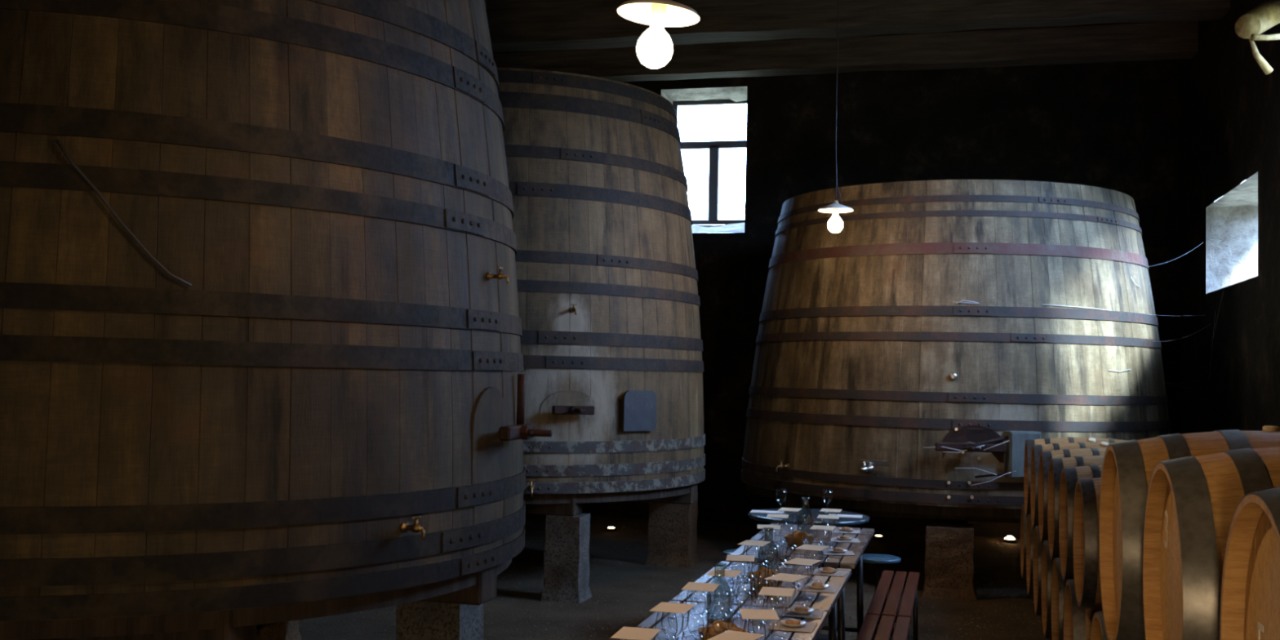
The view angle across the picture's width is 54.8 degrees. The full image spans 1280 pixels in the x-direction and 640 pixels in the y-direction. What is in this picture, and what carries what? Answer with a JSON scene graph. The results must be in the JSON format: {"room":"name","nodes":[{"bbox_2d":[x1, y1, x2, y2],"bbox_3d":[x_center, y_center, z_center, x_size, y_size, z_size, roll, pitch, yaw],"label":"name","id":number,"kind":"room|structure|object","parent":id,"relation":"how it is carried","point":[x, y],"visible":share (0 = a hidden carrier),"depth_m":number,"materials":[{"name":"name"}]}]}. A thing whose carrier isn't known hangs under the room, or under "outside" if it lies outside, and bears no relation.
{"room":"wine cellar","nodes":[
{"label":"wine cellar","id":0,"kind":"room"},
{"bbox_2d":[12,513,1050,639],"bbox_3d":[-1.065,1.869,4.449,9.750,0.200,19.450,1,-3,14],"label":"floor","id":1,"kind":"structure","parent":0,"point":[622,584],"depth_m":9.03,"materials":[{"name":"grey concrete"}]},
{"bbox_2d":[0,558,511,639],"bbox_3d":[-2.450,1.423,5.827,3.693,0.750,3.658,1,-3,14],"label":"stand","id":2,"kind":"object","parent":1,"relation":"on","point":[451,609],"visible":0.21,"depth_m":4.58,"materials":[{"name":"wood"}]},
{"bbox_2d":[0,0,552,621],"bbox_3d":[-2.297,-0.548,5.884,3.984,3.200,3.760,1,-3,14],"label":"wine vat","id":3,"kind":"object","parent":2,"relation":"on","point":[331,406],"visible":1,"depth_m":4.39,"materials":[{"name":"brown wood"}]},
{"bbox_2d":[54,138,191,287],"bbox_3d":[-1.758,-0.363,4.204,0.454,0.484,0.032,2,-3,-15],"label":"cable","id":4,"kind":"object","parent":3,"relation":"attached to","point":[56,140],"visible":1,"depth_m":4.18,"materials":[{"name":"grey plastic"}]},
{"bbox_2d":[400,515,425,539],"bbox_3d":[-0.863,0.793,4.728,0.117,0.085,0.048,-1,-3,36],"label":"tap","id":5,"kind":"object","parent":3,"relation":"on","point":[406,526],"depth_m":4.74,"materials":[{"name":"gold metal"}]},
{"bbox_2d":[486,266,509,284],"bbox_3d":[-0.616,-0.194,5.382,0.101,0.074,0.042,1,-3,16],"label":"tap","id":6,"kind":"object","parent":3,"relation":"on","point":[500,276],"depth_m":5.38,"materials":[{"name":"gold metal"}]},
{"bbox_2d":[523,483,700,603],"bbox_3d":[-1.123,1.633,10.059,3.200,0.750,3.166,1,-3,14],"label":"stand","id":7,"kind":"object","parent":1,"relation":"on","point":[673,512],"visible":0.27,"depth_m":8.70,"materials":[{"name":"concrete"}]},
{"bbox_2d":[497,67,705,497],"bbox_3d":[-1.083,-0.248,10.140,3.286,3.023,3.286,0,-3,31],"label":"wine vat","id":8,"kind":"object","parent":7,"relation":"on","point":[609,303],"visible":0.59,"depth_m":8.86,"materials":[{"name":"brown wood"}]},
{"bbox_2d":[525,479,535,497],"bbox_3d":[-0.747,1.141,8.408,0.064,0.114,0.156,2,-3,-12],"label":"tap","id":9,"kind":"object","parent":8,"relation":"on","point":[530,483],"depth_m":8.43,"materials":[{"name":"gold metal"}]},
{"bbox_2d":[568,303,577,315],"bbox_3d":[-0.464,-0.073,8.621,0.045,0.079,0.109,2,-3,-22],"label":"tap","id":10,"kind":"object","parent":8,"relation":"on","point":[572,308],"depth_m":8.66,"materials":[{"name":"gold metal"}]},
{"bbox_2d":[618,390,656,431],"bbox_3d":[-0.018,0.651,8.874,0.315,0.290,0.062,3,-3,-42],"label":"sign","id":11,"kind":"object","parent":8,"relation":"attached to","point":[637,408],"visible":1,"depth_m":8.84,"materials":[{"name":"grey"}]},
{"bbox_2d":[299,517,1048,639],"bbox_3d":[0.779,1.967,8.284,6.433,0.013,9.419,1,-3,14],"label":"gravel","id":12,"kind":"object","parent":1,"relation":"on","point":[607,594],"visible":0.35,"depth_m":8.57,"materials":[{"name":"gravel"}]},
{"bbox_2d":[618,600,827,639],"bbox_3d":[0.201,1.394,3.812,0.590,0.750,1.505,1,-3,14],"label":"trestle table","id":13,"kind":"object","parent":1,"relation":"on","point":[674,625],"visible":0.54,"depth_m":4.23,"materials":[{"name":"brown wood"}]},
{"bbox_2d":[706,562,732,623],"bbox_3d":[0.273,0.938,4.246,0.088,0.200,0.088,1,-3,14],"label":"carafe","id":14,"kind":"object","parent":13,"relation":"on","point":[723,565],"visible":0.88,"depth_m":4.24,"materials":[{"name":"clear glass"}]},
{"bbox_2d":[697,625,746,639],"bbox_3d":[0.257,0.997,3.865,0.156,0.050,0.156,1,-3,14],"label":"bread basket","id":15,"kind":"object","parent":13,"relation":"on","point":[700,629],"visible":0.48,"depth_m":3.84,"materials":[{"name":"wicker"}]},
{"bbox_2d":[706,623,719,635],"bbox_3d":[0.237,0.971,3.845,0.069,0.044,0.043,3,-3,-37],"label":"bread slice","id":16,"kind":"object","parent":15,"relation":"in","point":[716,627],"visible":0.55,"depth_m":3.83,"materials":[{"name":"food"}]},
{"bbox_2d":[719,622,733,633],"bbox_3d":[0.266,0.966,3.838,0.043,0.044,0.069,2,-2,-7],"label":"bread slice","id":17,"kind":"object","parent":15,"relation":"in","point":[723,625],"visible":0.53,"depth_m":3.82,"materials":[{"name":"food"}]},
{"bbox_2d":[767,619,817,632],"bbox_3d":[0.519,1.039,4.190,0.150,0.004,0.150,1,-3,14],"label":"napkin","id":18,"kind":"object","parent":13,"relation":"on","point":[808,627],"visible":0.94,"depth_m":4.16,"materials":[{"name":"paper"}]},
{"bbox_2d":[779,618,806,626],"bbox_3d":[0.519,1.031,4.190,0.092,0.012,0.092,1,-3,14],"label":"dish","id":19,"kind":"object","parent":18,"relation":"on","point":[782,621],"visible":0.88,"depth_m":4.17,"materials":[{"name":"beige"}]},
{"bbox_2d":[785,618,799,624],"bbox_3d":[0.519,1.024,4.191,0.052,0.015,0.051,1,-3,14],"label":"biscuit","id":20,"kind":"object","parent":19,"relation":"on","point":[791,621],"visible":1,"depth_m":4.17,"materials":[{"name":"food"}]},
{"bbox_2d":[778,607,823,618],"bbox_3d":[0.579,1.051,4.421,0.150,0.004,0.150,1,-3,12],"label":"napkin","id":21,"kind":"object","parent":13,"relation":"on","point":[815,614],"visible":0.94,"depth_m":4.38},
{"bbox_2d":[788,606,813,613],"bbox_3d":[0.579,1.042,4.422,0.092,0.012,0.092,1,-3,14],"label":"dish","id":22,"kind":"object","parent":21,"relation":"on","point":[792,609],"visible":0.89,"depth_m":4.40,"materials":[{"name":"beige"}]},
{"bbox_2d":[794,605,808,611],"bbox_3d":[0.579,1.035,4.422,0.052,0.015,0.051,1,-3,14],"label":"biscuit","id":23,"kind":"object","parent":22,"relation":"on","point":[800,608],"visible":1,"depth_m":4.41,"materials":[{"name":"food"}]},
{"bbox_3d":[0.199,0.954,4.062,0.066,0.150,0.066,0,-3,20],"label":"wine glass","id":24,"kind":"object","parent":13,"relation":"on","visible":0},
{"bbox_2d":[681,582,719,591],"bbox_3d":[0.201,0.878,4.065,0.106,0.001,0.148,1,-3,12],"label":"card","id":25,"kind":"object","parent":24,"relation":"on","point":[690,585],"visible":1,"depth_m":4.06,"materials":[{"name":"beige"}]},
{"bbox_3d":[0.296,0.968,4.354,0.066,0.150,0.066,-1,-3,41],"label":"wine glass","id":26,"kind":"object","parent":13,"relation":"on","visible":0},
{"bbox_2d":[705,568,742,577],"bbox_3d":[0.298,0.893,4.357,0.106,0.001,0.148,1,-3,14],"label":"card","id":27,"kind":"object","parent":26,"relation":"on","point":[718,572],"visible":1,"depth_m":4.35,"materials":[{"name":"beige"}]},
{"label":"wine glass","id":28,"kind":"object","parent":13,"relation":"on","visible":0},
{"bbox_2d":[758,586,795,596],"bbox_3d":[0.444,0.881,4.005,0.106,0.001,0.148,1,-3,11],"label":"card","id":29,"kind":"object","parent":28,"relation":"on","point":[776,591],"visible":1,"depth_m":4.00,"materials":[{"name":"beige"}]},
{"label":"wine glass","id":30,"kind":"object","parent":13,"relation":"on","visible":0},
{"bbox_2d":[649,601,695,613],"bbox_3d":[0.098,0.860,3.689,0.106,0.001,0.148,1,-3,16],"label":"card","id":31,"kind":"object","parent":30,"relation":"on","point":[664,606],"visible":1,"depth_m":3.68,"materials":[{"name":"beige"}]},
{"label":"wine glass","id":32,"kind":"object","parent":13,"relation":"on","visible":0},
{"bbox_2d":[764,573,808,582],"bbox_3d":[0.510,0.894,4.290,0.106,0.001,0.148,0,-3,28],"label":"card","id":33,"kind":"object","parent":32,"relation":"on","point":[780,576],"visible":1,"depth_m":4.29,"materials":[{"name":"beige"}]},
{"bbox_3d":[0.348,0.938,3.615,0.066,0.150,0.066,-1,-3,37],"label":"wine glass","id":34,"kind":"object","parent":13,"relation":"on","visible":0},
{"bbox_2d":[739,608,779,619],"bbox_3d":[0.349,0.862,3.619,0.106,0.001,0.148,1,-2,1],"label":"card","id":35,"kind":"object","parent":34,"relation":"on","point":[762,614],"visible":1,"depth_m":3.61,"materials":[{"name":"beige"}]},
{"bbox_3d":[-0.011,0.917,3.309,0.066,0.150,0.066,-1,-3,39],"label":"wine glass","id":36,"kind":"object","parent":13,"relation":"on","visible":0},
{"bbox_2d":[610,626,661,639],"bbox_3d":[-0.010,0.841,3.312,0.106,0.001,0.148,1,-3,13],"label":"card","id":37,"kind":"object","parent":36,"relation":"on","point":[624,633],"visible":1,"depth_m":3.31,"materials":[{"name":"beige"}]},
{"bbox_2d":[722,548,737,556],"bbox_3d":[0.665,1.719,7.894,0.280,0.470,0.280,1,-3,14],"label":"stool","id":38,"kind":"object","parent":1,"relation":"on","point":[725,553],"visible":0.2,"depth_m":7.89,"materials":[{"name":"blue"}]},
{"bbox_2d":[671,560,851,639],"bbox_3d":[0.521,1.455,5.055,0.590,0.750,1.025,1,-3,14],"label":"trestle table","id":39,"kind":"object","parent":1,"relation":"on","point":[826,602],"visible":0.48,"depth_m":4.90,"materials":[{"name":"brown wood"}]},
{"bbox_2d":[746,572,782,589],"bbox_3d":[0.505,1.049,4.959,0.156,0.050,0.156,1,-3,14],"label":"bread basket","id":40,"kind":"object","parent":39,"relation":"on","point":[761,582],"visible":0.59,"depth_m":4.90,"materials":[{"name":"wicker"}]},
{"bbox_2d":[763,568,774,577],"bbox_3d":[0.514,1.018,4.931,0.043,0.044,0.069,2,-2,-7],"label":"bread slice","id":41,"kind":"object","parent":40,"relation":"in","point":[770,573],"visible":0.66,"depth_m":4.91,"materials":[{"name":"food"}]},
{"bbox_2d":[757,527,778,572],"bbox_3d":[0.548,0.988,5.264,0.088,0.200,0.088,1,-3,14],"label":"carafe","id":42,"kind":"object","parent":39,"relation":"on","point":[763,527],"visible":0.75,"depth_m":5.26,"materials":[{"name":"clear glass"}]},
{"bbox_2d":[796,583,839,593],"bbox_3d":[0.714,1.076,4.947,0.150,0.004,0.150,1,-3,15],"label":"napkin","id":43,"kind":"object","parent":39,"relation":"on","point":[804,587],"visible":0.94,"depth_m":4.91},
{"bbox_2d":[807,582,829,589],"bbox_3d":[0.714,1.067,4.947,0.092,0.012,0.092,1,-3,14],"label":"dish","id":44,"kind":"object","parent":43,"relation":"on","point":[809,584],"visible":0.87,"depth_m":4.92,"materials":[{"name":"beige"}]},
{"bbox_2d":[808,568,848,577],"bbox_3d":[0.818,1.095,5.349,0.150,0.004,0.150,0,-3,18],"label":"napkin","id":45,"kind":"object","parent":39,"relation":"on","point":[839,573],"visible":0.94,"depth_m":5.31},
{"bbox_3d":[0.475,1.006,5.148,0.066,0.150,0.066,2,-3,-18],"label":"wine glass","id":46,"kind":"object","parent":39,"relation":"on","visible":0},
{"bbox_2d":[737,539,770,546],"bbox_3d":[0.477,0.931,5.151,0.106,0.001,0.148,0,-3,20],"label":"card","id":47,"kind":"object","parent":46,"relation":"on","point":[757,543],"visible":1,"depth_m":5.14,"materials":[{"name":"beige"}]},
{"bbox_3d":[0.383,0.986,4.719,0.066,0.150,0.066,2,-3,-22],"label":"wine glass","id":48,"kind":"object","parent":39,"relation":"on","visible":0},
{"bbox_2d":[725,554,755,561],"bbox_3d":[0.385,0.910,4.722,0.106,0.001,0.148,1,-2,6],"label":"card","id":49,"kind":"object","parent":48,"relation":"on","point":[730,557],"visible":1,"depth_m":4.72,"materials":[{"name":"beige"}]},
{"bbox_3d":[0.705,1.007,5.052,0.066,0.150,0.066,-1,-3,39],"label":"wine glass","id":50,"kind":"object","parent":39,"relation":"on","visible":0},
{"bbox_2d":[795,544,828,551],"bbox_3d":[0.706,0.931,5.056,0.106,0.001,0.148,0,-3,22],"label":"card","id":51,"kind":"object","parent":50,"relation":"on","point":[810,547],"visible":1,"depth_m":5.05,"materials":[{"name":"beige"}]},
{"bbox_2d":[728,523,874,639],"bbox_3d":[0.860,1.518,6.368,0.590,0.750,1.370,1,-3,14],"label":"trestle table","id":52,"kind":"object","parent":1,"relation":"on","point":[865,535],"visible":0.59,"depth_m":6.14,"materials":[{"name":"brown wood"}]},
{"bbox_2d":[784,534,815,547],"bbox_3d":[0.800,1.108,6.183,0.156,0.050,0.156,1,-3,14],"label":"bread basket","id":53,"kind":"object","parent":52,"relation":"on","point":[791,541],"visible":0.71,"depth_m":6.12,"materials":[{"name":"wicker"}]},
{"bbox_2d":[822,549,854,555],"bbox_3d":[0.959,1.125,5.970,0.150,0.004,0.150,1,-2,6],"label":"napkin","id":54,"kind":"object","parent":52,"relation":"on","point":[850,553],"visible":0.78,"depth_m":5.94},
{"bbox_2d":[829,537,860,542],"bbox_3d":[1.067,1.147,6.434,0.150,0.004,0.150,1,-2,6],"label":"napkin","id":55,"kind":"object","parent":52,"relation":"on","point":[832,539],"visible":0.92,"depth_m":6.39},
{"bbox_2d":[832,528,860,533],"bbox_3d":[1.138,1.165,6.806,0.150,0.004,0.150,1,-2,9],"label":"napkin","id":56,"kind":"object","parent":52,"relation":"on","point":[834,531],"visible":0.76,"depth_m":6.76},
{"bbox_3d":[0.847,1.039,5.724,0.066,0.150,0.066,1,-2,4],"label":"wine glass","id":57,"kind":"object","parent":52,"relation":"on","visible":0},
{"bbox_2d":[809,524,835,529],"bbox_3d":[0.849,0.963,5.727,0.106,0.001,0.148,1,-3,16],"label":"card","id":58,"kind":"object","parent":57,"relation":"on","point":[814,526],"visible":1,"depth_m":5.72,"materials":[{"name":"beige"}]},
{"bbox_3d":[0.686,1.054,6.163,0.066,0.150,0.066,1,-3,14],"label":"wine glass","id":59,"kind":"object","parent":52,"relation":"on","visible":0},
{"bbox_2d":[766,513,788,518],"bbox_3d":[0.688,0.979,6.166,0.106,0.001,0.148,1,-2,9],"label":"card","id":60,"kind":"object","parent":59,"relation":"on","point":[769,515],"visible":1,"depth_m":6.17,"materials":[{"name":"beige"}]},
{"bbox_3d":[0.943,1.061,6.176,0.066,0.150,0.066,1,-3,14],"label":"wine glass","id":61,"kind":"object","parent":52,"relation":"on","visible":0},
{"bbox_2d":[817,514,839,519],"bbox_3d":[0.944,0.985,6.179,0.106,0.001,0.148,1,-3,12],"label":"card","id":62,"kind":"object","parent":61,"relation":"on","point":[820,516],"visible":1,"depth_m":6.18,"materials":[{"name":"beige"}]},
{"label":"wine glass","id":63,"kind":"object","parent":52,"relation":"on","visible":0},
{"bbox_2d":[757,524,780,528],"bbox_3d":[0.596,0.957,5.713,0.106,0.001,0.148,1,-2,6],"label":"card","id":64,"kind":"object","parent":63,"relation":"on","point":[759,526],"visible":1,"depth_m":5.71,"materials":[{"name":"beige"}]},
{"bbox_3d":[0.785,1.070,6.474,0.066,0.150,0.066,1,-3,14],"label":"wine glass","id":65,"kind":"object","parent":52,"relation":"on","visible":0},
{"bbox_2d":[777,507,801,511],"bbox_3d":[0.786,0.994,6.477,0.106,0.001,0.148,1,-3,16],"label":"card","id":66,"kind":"object","parent":65,"relation":"on","point":[797,509],"visible":1,"depth_m":6.46,"materials":[{"name":"beige"}]},
{"bbox_3d":[1.002,1.075,6.478,0.066,0.150,0.066,1,-3,14],"label":"wine glass","id":67,"kind":"object","parent":52,"relation":"on","visible":0},
{"bbox_2d":[819,508,841,512],"bbox_3d":[1.003,0.999,6.481,0.106,0.001,0.148,1,-3,14],"label":"card","id":68,"kind":"object","parent":67,"relation":"on","point":[821,509],"visible":1,"depth_m":6.46,"materials":[{"name":"beige"}]},
{"bbox_2d":[747,507,869,639],"bbox_3d":[1.012,1.561,7.459,0.730,0.765,0.730,1,-3,14],"label":"round table","id":69,"kind":"object","parent":1,"relation":"on","point":[793,517],"visible":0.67,"depth_m":7.30,"materials":[{"name":"blue"}]},
{"bbox_2d":[749,509,784,513],"bbox_3d":[0.781,1.176,7.573,0.200,0.001,0.140,1,-3,12],"label":"paper sheet","id":70,"kind":"object","parent":69,"relation":"on","point":[752,510],"visible":1,"depth_m":7.57,"materials":[{"name":"white"}]},
{"bbox_2d":[828,513,862,517],"bbox_3d":[1.240,1.181,7.445,0.200,0.001,0.140,1,-3,12],"label":"paper sheet","id":71,"kind":"object","parent":69,"relation":"on","point":[841,515],"visible":0.86,"depth_m":7.45,"materials":[{"name":"white"}]},
{"bbox_2d":[862,553,901,624],"bbox_3d":[1.507,1.734,7.809,0.280,0.470,0.280,1,-3,14],"label":"stool","id":72,"kind":"object","parent":1,"relation":"on","point":[879,559],"visible":0.52,"depth_m":7.79,"materials":[{"name":"blue"}]},
{"bbox_2d":[856,613,910,639],"bbox_3d":[1.024,1.626,5.299,0.218,0.450,1.415,1,-3,14],"label":"slatted bench","id":73,"kind":"object","parent":1,"relation":"on","point":[885,629],"visible":1,"depth_m":5.70,"materials":[{"name":"brown wood"}]},
{"bbox_2d":[746,484,1021,600],"bbox_3d":[2.694,1.786,10.765,3.564,0.670,3.608,1,-3,14],"label":"stand","id":74,"kind":"object","parent":1,"relation":"on","point":[949,540],"visible":0.28,"depth_m":9.07,"materials":[{"name":"brown stone"}]},
{"bbox_2d":[740,179,1171,508],"bbox_3d":[2.713,0.218,10.771,3.626,2.464,3.833,1,-3,14],"label":"wine vat","id":75,"kind":"object","parent":74,"relation":"on","point":[865,359],"visible":0.89,"depth_m":9.40,"materials":[{"name":"brown wood"}]},
{"bbox_2d":[775,459,789,471],"bbox_3d":[1.132,1.163,9.845,0.125,0.091,0.051,3,-3,-32],"label":"tap","id":76,"kind":"object","parent":75,"relation":"on","point":[785,467],"depth_m":9.86,"materials":[{"name":"gold metal"}]},
{"bbox_2d":[859,458,873,473],"bbox_3d":[1.693,1.098,9.257,0.077,0.108,0.156,0,-3,33],"label":"tap","id":77,"kind":"object","parent":75,"relation":"on","point":[867,464],"depth_m":9.27,"materials":[{"name":"silver metal"}]},
{"bbox_2d":[1004,430,1040,478],"bbox_3d":[2.786,0.980,8.987,0.230,0.340,0.135,1,-2,-2],"label":"junction box","id":78,"kind":"object","parent":75,"relation":"attached to","point":[1014,455],"visible":0.69,"depth_m":8.92,"materials":[{"name":"metal"}]},
{"bbox_2d":[923,276,1141,485],"bbox_3d":[3.070,0.428,9.258,1.988,1.602,0.402,2,-3,-18],"label":"cobweb","id":79,"kind":"object","parent":75,"relation":"attached to","point":[974,302],"visible":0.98,"depth_m":8.98,"materials":[{"name":"grey"}]},
{"bbox_2d":[1149,242,1223,387],"bbox_3d":[4.719,-0.076,10.466,0.519,1.310,2.198,-1,-3,36],"label":"cable","id":80,"kind":"object","parent":75,"relation":"attached to","point":[1202,242],"visible":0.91,"depth_m":10.48,"materials":[{"name":"grey"}]},
{"bbox_2d":[866,569,919,639],"bbox_3d":[1.383,1.694,6.690,0.218,0.450,1.410,1,-3,14],"label":"slatted bench","id":81,"kind":"object","parent":1,"relation":"on","point":[881,604],"visible":0.76,"depth_m":6.65,"materials":[{"name":"brown wood"}]},
{"bbox_2d":[1003,535,1016,542],"bbox_3d":[3.679,2.178,12.282,0.120,0.060,0.120,1,-3,14],"label":"floor lamp","id":82,"kind":"object","parent":1,"relation":"on","point":[1009,539],"visible":1,"depth_m":12.24,"materials":[{"name":"black metal"}]},
{"bbox_2d":[1089,610,1107,639],"bbox_3d":[2.191,1.434,4.483,1.000,0.816,0.802,1,-3,14],"label":"wine barrel","id":83,"kind":"object","parent":1,"relation":"on","point":[1097,628],"visible":0.08,"depth_m":4.78,"materials":[{"name":"beige"}]},
{"bbox_3d":[1.546,1.305,1.801,1.000,0.817,0.802,1,4,14],"label":"wine barrel","id":84,"kind":"object","parent":1,"relation":"on","visible":0},
{"bbox_2d":[1219,487,1279,639],"bbox_3d":[1.680,0.673,2.274,1.000,0.817,0.802,1,-3,14],"label":"wine barrel","id":85,"kind":"object","parent":84,"relation":"on","point":[1250,597],"visible":1,"depth_m":2.59,"materials":[{"name":"brown wood"}]},
{"bbox_3d":[1.976,1.391,3.589,1.000,0.817,0.802,1,4,14],"label":"wine barrel","id":86,"kind":"object","parent":1,"relation":"on","visible":0},
{"bbox_2d":[1098,425,1279,639],"bbox_3d":[2.081,0.759,4.069,1.000,0.817,0.802,1,-3,14],"label":"wine barrel","id":87,"kind":"object","parent":86,"relation":"on","point":[1128,466],"visible":0.42,"depth_m":4.00,"materials":[{"name":"beige wood"}]},
{"bbox_2d":[1142,446,1279,639],"bbox_3d":[1.876,0.716,3.172,1.000,0.817,0.802,1,-3,14],"label":"wine barrel","id":88,"kind":"object","parent":86,"relation":"on","point":[1192,502],"visible":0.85,"depth_m":3.11,"materials":[{"name":"beige wood"}]},
{"bbox_3d":[2.959,1.833,6.931,0.100,0.260,4.382,1,-3,14],"label":"rail","id":89,"kind":"object","parent":1,"relation":"on","visible":0},
{"bbox_2d":[1040,540,1053,639],"bbox_3d":[2.624,1.482,6.679,0.830,0.587,0.587,1,-3,14],"label":"wine barrel","id":90,"kind":"object","parent":89,"relation":"on","point":[1046,562],"visible":0.12,"depth_m":6.80,"materials":[{"name":"beige"}]},
{"bbox_2d":[1038,447,1106,542],"bbox_3d":[2.722,1.020,7.035,0.830,0.599,0.587,1,-3,14],"label":"wine barrel","id":91,"kind":"object","parent":90,"relation":"on","point":[1046,456],"visible":0.15,"depth_m":7.03,"materials":[{"name":"beige"}]},
{"bbox_2d":[1047,455,1104,559],"bbox_3d":[2.557,0.987,6.368,0.830,0.602,0.587,1,-3,14],"label":"wine barrel","id":92,"kind":"object","parent":90,"relation":"on","point":[1056,464],"visible":0.15,"depth_m":6.37,"materials":[{"name":"beige wood"}]},
{"bbox_2d":[1062,578,1100,639],"bbox_3d":[2.293,1.414,5.347,0.830,0.594,0.587,1,-3,14],"label":"wine barrel","id":93,"kind":"object","parent":89,"relation":"on","point":[1077,620],"visible":0.09,"depth_m":5.26,"materials":[{"name":"beige"}]},
{"bbox_2d":[1072,477,1102,610],"bbox_3d":[2.228,0.922,5.036,0.830,0.602,0.587,1,-3,14],"label":"wine barrel","id":94,"kind":"object","parent":93,"relation":"on","point":[1086,556],"visible":0.18,"depth_m":4.97,"materials":[{"name":"brown wood"}]},
{"bbox_3d":[2.446,1.828,7.063,0.100,0.260,4.382,1,-3,14],"label":"rail","id":95,"kind":"object","parent":1,"relation":"on","visible":0},
{"bbox_2d":[1020,503,1027,579],"bbox_3d":[3.121,1.579,8.677,0.830,0.587,0.587,1,-3,14],"label":"wine barrel","id":96,"kind":"object","parent":95,"relation":"on","point":[1023,518],"visible":0.1,"depth_m":8.79,"materials":[{"name":"beige"}]},
{"bbox_2d":[1023,436,1127,517],"bbox_3d":[3.051,1.089,8.367,0.830,0.590,0.587,1,-3,14],"label":"wine barrel","id":97,"kind":"object","parent":96,"relation":"on","point":[1028,443],"visible":0.12,"depth_m":8.34,"materials":[{"name":"beige"}]},
{"bbox_2d":[1026,514,1034,595],"bbox_3d":[2.955,1.546,8.011,0.830,0.587,0.587,1,-3,14],"label":"wine barrel","id":98,"kind":"object","parent":95,"relation":"on","point":[1030,531],"visible":0.1,"depth_m":8.11,"materials":[{"name":"beige"}]},
{"bbox_2d":[1030,441,1112,528],"bbox_3d":[2.886,1.054,7.701,0.830,0.596,0.587,1,-3,14],"label":"wine barrel","id":99,"kind":"object","parent":98,"relation":"on","point":[1036,449],"visible":0.09,"depth_m":7.68,"materials":[{"name":"beige"}]},
{"bbox_2d":[1032,525,1043,616],"bbox_3d":[2.789,1.514,7.345,0.830,0.587,0.587,1,-3,14],"label":"wine barrel","id":100,"kind":"object","parent":95,"relation":"on","point":[1037,545],"visible":0.09,"depth_m":7.49,"materials":[{"name":"beige"}]},
{"bbox_2d":[1051,557,1066,639],"bbox_3d":[2.458,1.448,6.013,0.830,0.590,0.587,1,-3,14],"label":"wine barrel","id":101,"kind":"object","parent":95,"relation":"on","point":[1058,584],"visible":0.09,"depth_m":6.28,"materials":[{"name":"beige"}]},
{"bbox_2d":[1058,464,1102,581],"bbox_3d":[2.393,0.954,5.702,0.830,0.603,0.587,1,-3,14],"label":"wine barrel","id":102,"kind":"object","parent":101,"relation":"on","point":[1069,476],"visible":0.18,"depth_m":5.71,"materials":[{"name":"beige wood"}]},
{"bbox_2d":[493,22,1212,537],"bbox_3d":[1.347,-0.435,13.692,9.150,5.300,0.681,1,-3,14],"label":"wall","id":103,"kind":"structure","parent":0,"point":[1113,126],"depth_m":13.04,"materials":[{"name":"paint"}]},
{"bbox_2d":[672,99,746,225],"bbox_3d":[0.844,-1.816,14.204,0.970,1.440,0.058,1,-3,14],"label":"window","id":104,"kind":"structure","parent":103,"relation":"in","point":[713,147],"depth_m":14.17,"materials":[{"name":"grey paint"}]},
{"bbox_2d":[1180,0,1279,433],"bbox_3d":[3.430,-0.830,3.420,0.687,5.300,18.850,1,-3,14],"label":"wall","id":105,"kind":"structure","parent":0,"point":[1231,122],"depth_m":10.41,"materials":[{"name":"paint"}]},
{"bbox_2d":[485,0,1230,53],"bbox_3d":[0.793,-2.901,11.444,8.550,0.590,0.384,1,-3,14],"label":"ceiling","id":106,"kind":"structure","parent":105,"relation":"attached to","point":[514,25],"depth_m":11.12,"materials":[{"name":"brown wood"}]},
{"bbox_2d":[1235,0,1279,75],"bbox_3d":[4.122,-1.894,8.141,0.470,0.571,0.185,3,-3,-35],"label":"bracket","id":107,"kind":"object","parent":105,"relation":"attached to","point":[1251,25],"visible":1,"depth_m":8.05,"materials":[{"name":"beige metal"}]},
{"bbox_3d":[-0.947,-3.599,4.683,9.750,0.150,19.450,1,-3,14],"label":"ceiling","id":108,"kind":"structure","parent":0,"visible":0},
{"bbox_2d":[616,0,700,68],"bbox_3d":[0.082,-2.147,3.722,0.250,2.800,0.249,3,-3,-40],"label":"pendant lamp","id":109,"kind":"object","parent":108,"relation":"hanging from","point":[655,50],"visible":1,"depth_m":3.65,"materials":[{"name":"beige ceramic"}]},
{"bbox_2d":[649,3,667,27],"bbox_3d":[0.057,-0.925,3.669,0.048,0.105,0.048,6,-1,15],"label":"socket","id":110,"kind":"object","parent":109,"relation":"attached to","point":[658,11],"depth_m":3.65,"materials":[{"name":"beige"}]},
{"bbox_2d":[817,0,853,232],"bbox_3d":[1.406,-1.952,8.758,0.250,2.680,0.250,1,-3,14],"label":"pendant lamp","id":111,"kind":"object","parent":108,"relation":"hanging from","point":[835,224],"visible":1,"depth_m":8.70,"materials":[{"name":"beige ceramic"}]},
{"bbox_2d":[831,200,839,215],"bbox_3d":[1.380,-0.791,8.708,0.048,0.105,0.048,1,-3,14],"label":"socket","id":112,"kind":"object","parent":111,"relation":"attached to","point":[835,211],"depth_m":8.69,"materials":[{"name":"beige"}]},
{"bbox_3d":[-5.445,-0.925,5.713,0.680,5.300,18.850,1,-3,14],"label":"wall","id":113,"kind":"structure","parent":0,"visible":0},
{"bbox_2d":[493,21,1198,82],"bbox_3d":[1.139,-2.696,12.794,8.550,0.309,0.283,1,-3,14],"label":"ceiling beam","id":114,"kind":"structure","parent":113,"relation":"attached to","point":[1163,41],"depth_m":12.34,"materials":[{"name":"brown wood"}]},
{"bbox_3d":[0.253,0.922,3.285,0.066,0.150,0.066,4,-3,-44],"label":"wine glass","id":115,"kind":"object","parent":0,"visible":0},
{"bbox_2d":[706,630,764,639],"bbox_3d":[0.255,0.846,3.289,0.106,0.001,0.148,0,-3,28],"label":"card","id":116,"kind":"object","parent":115,"relation":"on","point":[729,634],"visible":1,"depth_m":3.30,"materials":[{"name":"beige"}]},
{"label":"wine glass","id":117,"kind":"object","parent":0,"visible":0},
{"bbox_2d":[782,557,822,565],"bbox_3d":[0.615,0.913,4.664,0.106,0.001,0.148,0,-3,27],"label":"card","id":118,"kind":"object","parent":117,"relation":"on","point":[797,560],"visible":1,"depth_m":4.66,"materials":[{"name":"beige"}]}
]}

